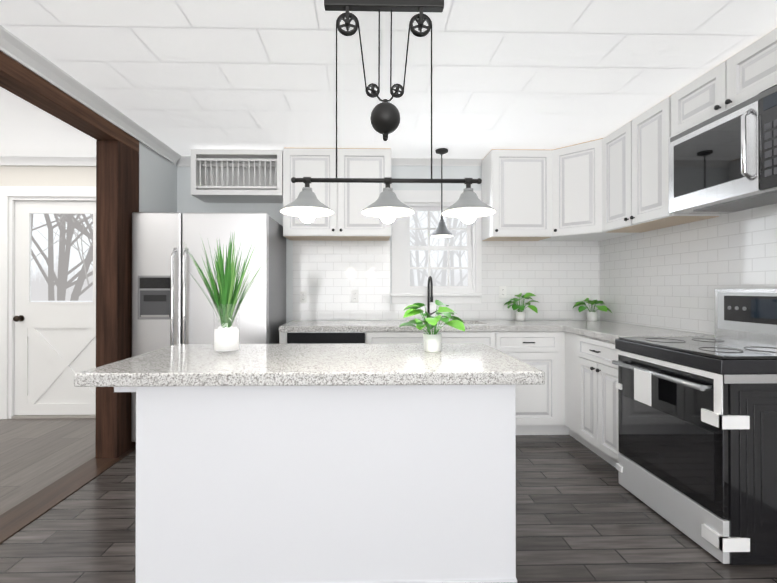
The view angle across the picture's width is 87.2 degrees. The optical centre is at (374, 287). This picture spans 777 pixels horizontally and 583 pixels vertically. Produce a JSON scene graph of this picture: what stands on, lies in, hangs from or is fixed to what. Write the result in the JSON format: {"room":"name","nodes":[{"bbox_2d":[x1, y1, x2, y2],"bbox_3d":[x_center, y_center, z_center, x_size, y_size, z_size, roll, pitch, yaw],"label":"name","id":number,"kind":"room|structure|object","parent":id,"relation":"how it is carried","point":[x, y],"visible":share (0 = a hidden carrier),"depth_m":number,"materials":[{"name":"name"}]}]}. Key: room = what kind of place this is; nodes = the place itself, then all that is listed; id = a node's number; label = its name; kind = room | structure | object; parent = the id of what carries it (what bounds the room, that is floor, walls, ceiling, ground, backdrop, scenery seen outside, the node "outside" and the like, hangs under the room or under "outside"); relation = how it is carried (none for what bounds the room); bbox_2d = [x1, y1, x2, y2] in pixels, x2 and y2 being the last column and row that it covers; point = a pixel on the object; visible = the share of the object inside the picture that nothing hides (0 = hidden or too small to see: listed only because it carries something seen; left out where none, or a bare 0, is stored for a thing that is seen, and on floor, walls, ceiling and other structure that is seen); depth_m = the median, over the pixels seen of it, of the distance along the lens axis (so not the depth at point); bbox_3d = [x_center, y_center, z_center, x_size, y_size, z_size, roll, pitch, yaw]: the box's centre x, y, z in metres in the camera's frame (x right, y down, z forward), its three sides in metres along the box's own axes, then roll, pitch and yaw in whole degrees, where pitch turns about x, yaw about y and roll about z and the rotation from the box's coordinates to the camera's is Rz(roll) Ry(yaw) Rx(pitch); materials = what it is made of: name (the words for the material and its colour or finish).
{"room":"kitchen","nodes":[
{"label":"kitchen","id":0,"kind":"room"},
{"bbox_2d":[139,141,176,211],"bbox_3d":[-2.001,0.000,3.644,0.140,2.540,0.680,0,0,-1],"label":"wall","id":1,"kind":"structure","parent":0,"point":[157,182],"depth_m":3.60,"materials":[{"name":"white paint"}]},
{"bbox_2d":[0,25,190,166],"bbox_3d":[-1.783,-1.243,-0.598,0.089,0.085,9.178,0,0,-1],"label":"trim","id":2,"kind":"structure","parent":1,"relation":"attached to","point":[18,50],"depth_m":2.56,"materials":[{"name":"white wood"}]},
{"bbox_2d":[0,162,481,343],"bbox_3d":[-1.580,0.002,4.068,7.960,2.540,0.150,0,0,-1],"label":"wall","id":3,"kind":"structure","parent":0,"point":[187,202],"depth_m":4.00,"materials":[{"name":"white paint"}]},
{"bbox_2d":[0,186,95,418],"bbox_3d":[-3.074,0.146,4.020,1.160,2.250,0.162,0,0,-1],"label":"door frame","id":4,"kind":"structure","parent":3,"relation":"attached to","point":[10,196],"depth_m":3.94,"materials":[{"name":"white wood"}]},
{"bbox_2d":[0,156,95,165],"bbox_3d":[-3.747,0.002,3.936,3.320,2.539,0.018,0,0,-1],"label":"trim","id":5,"kind":"structure","parent":3,"relation":"attached to","point":[4,160],"depth_m":3.94,"materials":[{"name":"white wood"}]},
{"bbox_2d":[13,201,95,414],"bbox_3d":[-3.073,0.200,3.974,0.894,2.092,0.122,0,0,-1],"label":"door","id":6,"kind":"structure","parent":3,"relation":"in","point":[55,347],"depth_m":3.99,"materials":[{"name":"white wood"}]},
{"bbox_2d":[191,149,282,202],"bbox_3d":[-1.247,-1.034,3.824,0.815,0.410,0.334,0,0,-1],"label":"plate rack","id":7,"kind":"object","parent":3,"relation":"attached to","point":[236,175],"visible":0.98,"depth_m":3.72,"materials":[{"name":"white wood"}]},
{"bbox_2d":[283,147,390,240],"bbox_3d":[-0.344,-0.866,3.841,0.980,0.803,0.336,0,0,-1],"label":"upper cabinet","id":8,"kind":"object","parent":3,"relation":"attached to","point":[347,201],"depth_m":3.68,"materials":[{"name":"white wood"}]},
{"bbox_2d":[390,190,481,303],"bbox_3d":[0.599,-0.398,4.077,0.907,1.119,0.170,0,0,-1],"label":"window","id":9,"kind":"structure","parent":3,"relation":"in","point":[428,202],"depth_m":4.04,"materials":[{"name":"white"}]},
{"bbox_2d":[391,158,481,165],"bbox_3d":[0.599,-1.237,4.021,0.905,0.060,0.045,0,0,-1],"label":"trim","id":10,"kind":"structure","parent":3,"relation":"attached to","point":[394,161],"depth_m":4.02,"materials":[{"name":"white wood"}]},
{"bbox_2d":[293,240,599,319],"bbox_3d":[0.721,-0.077,4.037,3.059,0.793,0.011,0,0,-1],"label":"tile backsplash","id":11,"kind":"structure","parent":3,"relation":"attached to","point":[559,279],"depth_m":4.04,"materials":[{"name":"white tile"}]},
{"bbox_2d":[300,291,306,302],"bbox_3d":[-0.703,0.096,3.994,0.072,0.116,0.009,0,0,-1],"label":"electrical outlet","id":12,"kind":"object","parent":11,"relation":"attached to","point":[303,296],"visible":1,"depth_m":3.99,"materials":[{"name":"white plastic"}]},
{"bbox_2d":[351,290,358,301],"bbox_3d":[-0.198,0.086,4.005,0.072,0.116,0.009,0,0,-1],"label":"electrical outlet","id":13,"kind":"object","parent":11,"relation":"attached to","point":[354,295],"visible":1,"depth_m":4.00,"materials":[{"name":"white plastic"}]},
{"bbox_2d":[499,286,505,297],"bbox_3d":[1.267,0.047,4.037,0.072,0.116,0.009,0,0,-1],"label":"electrical outlet","id":14,"kind":"object","parent":11,"relation":"attached to","point":[502,291],"visible":1,"depth_m":4.04,"materials":[{"name":"white plastic"}]},
{"bbox_2d":[482,149,554,240],"bbox_3d":[1.343,-0.866,3.878,0.565,0.803,0.336,0,0,-1],"label":"upper cabinet","id":15,"kind":"object","parent":3,"relation":"attached to","point":[516,183],"depth_m":3.71,"materials":[{"name":"white wood"}]},
{"bbox_2d":[551,138,602,235],"bbox_3d":[1.775,-0.869,3.582,0.308,0.798,0.308,0,0,-1],"label":"upper cabinet","id":16,"kind":"object","parent":3,"relation":"attached to","point":[576,169],"depth_m":3.57,"materials":[{"name":"white wood"}]},
{"bbox_2d":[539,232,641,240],"bbox_3d":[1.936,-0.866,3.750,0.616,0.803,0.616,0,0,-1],"label":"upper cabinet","id":17,"kind":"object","parent":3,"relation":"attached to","point":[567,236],"depth_m":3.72,"materials":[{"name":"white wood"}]},
{"bbox_2d":[603,95,720,231],"bbox_3d":[2.091,-0.869,3.058,0.336,0.803,0.774,0,0,-1],"label":"upper cabinet","id":18,"kind":"object","parent":3,"relation":"attached to","point":[615,184],"depth_m":2.98,"materials":[{"name":"white wood"}]},
{"bbox_2d":[671,28,776,136],"bbox_3d":[2.108,-1.122,2.254,0.336,0.303,0.834,0,0,-1],"label":"upper cabinet","id":19,"kind":"object","parent":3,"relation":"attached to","point":[752,70],"depth_m":2.24,"materials":[{"name":"white wood"}]},
{"bbox_2d":[668,84,776,213],"bbox_3d":[2.059,-0.715,2.224,0.436,0.491,0.790,0,0,-1],"label":"microwave","id":20,"kind":"object","parent":19,"relation":"attached to","point":[724,162],"visible":1,"depth_m":2.20,"materials":[{"name":"silver metal"}]},
{"bbox_2d":[0,418,776,582],"bbox_3d":[-1.479,1.280,-0.601,7.960,0.066,9.480,0,0,-1],"label":"floor","id":21,"kind":"structure","parent":0,"point":[583,515],"depth_m":2.21,"materials":[{"name":"wood"}]},
{"bbox_2d":[95,140,138,457],"bbox_3d":[-1.990,0.088,3.159,0.160,2.360,0.290,0,0,-1],"label":"column","id":22,"kind":"structure","parent":21,"relation":"on","point":[117,183],"depth_m":3.02,"materials":[{"name":"brown wood"}]},
{"bbox_2d":[131,212,285,441],"bbox_3d":[-1.376,0.337,3.535,1.045,1.841,0.862,0,0,-1],"label":"refrigerator","id":23,"kind":"object","parent":21,"relation":"on","point":[171,305],"visible":0.52,"depth_m":3.17,"materials":[{"name":"grey metal"}]},
{"bbox_2d":[114,387,516,582],"bbox_3d":[-0.268,0.833,2.108,1.735,0.859,0.768,0,0,-1],"label":"kitchen island","id":24,"kind":"object","parent":21,"relation":"on","point":[330,463],"depth_m":1.73,"materials":[{"name":"white wood"}]},
{"bbox_2d":[74,343,544,386],"bbox_3d":[-0.265,0.376,2.105,1.920,0.055,0.890,0,0,-1],"label":"island countertop","id":25,"kind":"structure","parent":24,"relation":"on","point":[388,364],"depth_m":1.75,"materials":[{"name":"grey stone"}]},
{"bbox_2d":[183,233,268,352],"bbox_3d":[-0.814,0.021,2.237,0.456,0.655,0.510,0,0,-1],"label":"potted plant","id":26,"kind":"object","parent":25,"relation":"on","point":[224,298],"visible":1,"depth_m":2.16,"materials":[{"name":"green plant"}]},
{"bbox_2d":[399,300,464,351],"bbox_3d":[0.307,0.209,2.250,0.363,0.279,0.388,0,0,-1],"label":"potted plant","id":27,"kind":"object","parent":25,"relation":"on","point":[432,342],"visible":1,"depth_m":2.19,"materials":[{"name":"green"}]},
{"bbox_2d":[287,332,365,343],"bbox_3d":[-0.411,0.821,3.660,0.650,0.897,0.671,0,0,-1],"label":"dishwasher","id":28,"kind":"object","parent":21,"relation":"on","point":[326,337],"visible":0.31,"depth_m":3.37,"materials":[{"name":"black metal"}]},
{"bbox_2d":[366,332,498,349],"bbox_3d":[0.459,0.820,3.707,1.084,0.900,0.626,0,0,-1],"label":"base cabinet","id":29,"kind":"object","parent":21,"relation":"on","point":[491,339],"depth_m":3.40,"materials":[{"name":"white wood"}]},
{"bbox_2d":[279,320,627,331],"bbox_3d":[0.722,0.440,3.709,3.046,0.240,0.636,0,0,-1],"label":"countertop","id":30,"kind":"structure","parent":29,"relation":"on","point":[295,325],"depth_m":3.41,"materials":[{"name":"stone"}]},
{"bbox_2d":[428,276,437,314],"bbox_3d":[0.562,0.105,3.890,0.131,0.431,0.223,0,0,-1],"label":"faucet","id":31,"kind":"object","parent":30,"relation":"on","point":[430,290],"visible":0.77,"depth_m":3.93,"materials":[{"name":"black metal"}]},
{"bbox_2d":[504,293,537,320],"bbox_3d":[1.410,0.185,3.957,0.321,0.270,0.360,0,0,-1],"label":"potted plant","id":32,"kind":"object","parent":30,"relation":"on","point":[520,315],"visible":1,"depth_m":3.90,"materials":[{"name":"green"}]},
{"bbox_2d":[573,298,611,320],"bbox_3d":[2.091,0.210,3.937,0.322,0.219,0.347,0,0,-1],"label":"potted plant","id":33,"kind":"object","parent":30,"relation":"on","point":[591,316],"visible":1,"depth_m":3.90,"materials":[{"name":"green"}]},
{"bbox_2d":[499,331,558,434],"bbox_3d":[1.299,0.820,3.725,0.598,0.900,0.626,0,0,-1],"label":"base cabinet","id":34,"kind":"object","parent":21,"relation":"on","point":[537,406],"depth_m":3.42,"materials":[{"name":"white wood"}]},
{"bbox_2d":[559,331,574,437],"bbox_3d":[1.904,0.818,3.325,0.698,0.900,0.240,0,0,-1],"label":"base cabinet","id":35,"kind":"object","parent":21,"relation":"on","point":[566,340],"depth_m":3.41,"materials":[{"name":"white wood"}]},
{"bbox_2d":[575,334,619,467],"bbox_3d":[1.929,0.817,2.925,0.666,0.900,0.560,0,0,-1],"label":"base cabinet","id":36,"kind":"object","parent":21,"relation":"on","point":[575,395],"depth_m":2.93,"materials":[{"name":"white wood"}]},
{"bbox_2d":[563,324,714,341],"bbox_3d":[1.922,0.342,3.017,0.676,0.050,0.750,0,0,-1],"label":"countertop","id":37,"kind":"structure","parent":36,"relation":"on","point":[610,331],"depth_m":2.98,"materials":[{"name":"stone"}]},
{"bbox_2d":[612,288,776,564],"bbox_3d":[1.885,0.634,2.231,0.781,1.259,0.797,0,0,-1],"label":"range","id":38,"kind":"object","parent":21,"relation":"on","point":[697,439],"visible":1,"depth_m":2.00,"materials":[{"name":"black metal"}]},
{"bbox_2d":[0,0,776,158],"bbox_3d":[-1.479,-1.327,-0.590,7.960,0.080,9.480,0,0,-1],"label":"ceiling","id":39,"kind":"structure","parent":0,"point":[182,77],"depth_m":2.36,"materials":[{"name":"paint"}]},
{"bbox_2d":[0,51,138,152],"bbox_3d":[-1.902,-1.198,-0.940,0.160,0.180,8.500,0,0,-1],"label":"header beam","id":40,"kind":"structure","parent":39,"relation":"attached to","point":[23,83],"depth_m":2.46,"materials":[{"name":"brown wood"}]},
{"bbox_2d":[280,0,495,223],"bbox_3d":[0.054,-0.769,1.671,0.881,1.015,0.220,0,0,-1],"label":"pendant light","id":41,"kind":"object","parent":39,"relation":"hanging from","point":[469,206],"visible":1,"depth_m":1.66,"materials":[{"name":"grey metal"}]},
{"bbox_2d":[431,148,452,237],"bbox_3d":[0.618,-0.870,3.764,0.210,0.797,0.210,0,0,-1],"label":"light","id":42,"kind":"object","parent":39,"relation":"hanging from","point":[441,231],"visible":1,"depth_m":3.74,"materials":[{"name":"grey metal"}]},
{"bbox_3d":[2.425,-0.016,-0.511,0.150,2.540,9.180,0,0,-1],"label":"wall","id":43,"kind":"structure","parent":0,"visible":0},
{"bbox_2d":[599,204,776,334],"bbox_3d":[2.283,0.382,2.278,0.011,1.725,3.567,0,0,-1],"label":"tile backsplash","id":44,"kind":"structure","parent":43,"relation":"attached to","point":[673,277],"depth_m":2.96,"materials":[{"name":"white tile"}]},
{"label":"outside","id":45,"kind":"structure","parent":0,"visible":0},
{"bbox_2d":[31,211,466,301],"bbox_3d":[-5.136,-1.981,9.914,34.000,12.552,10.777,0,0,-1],"label":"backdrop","id":46,"kind":"structure","parent":45,"point":[41,220],"depth_m":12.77,"materials":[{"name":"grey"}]}
]}

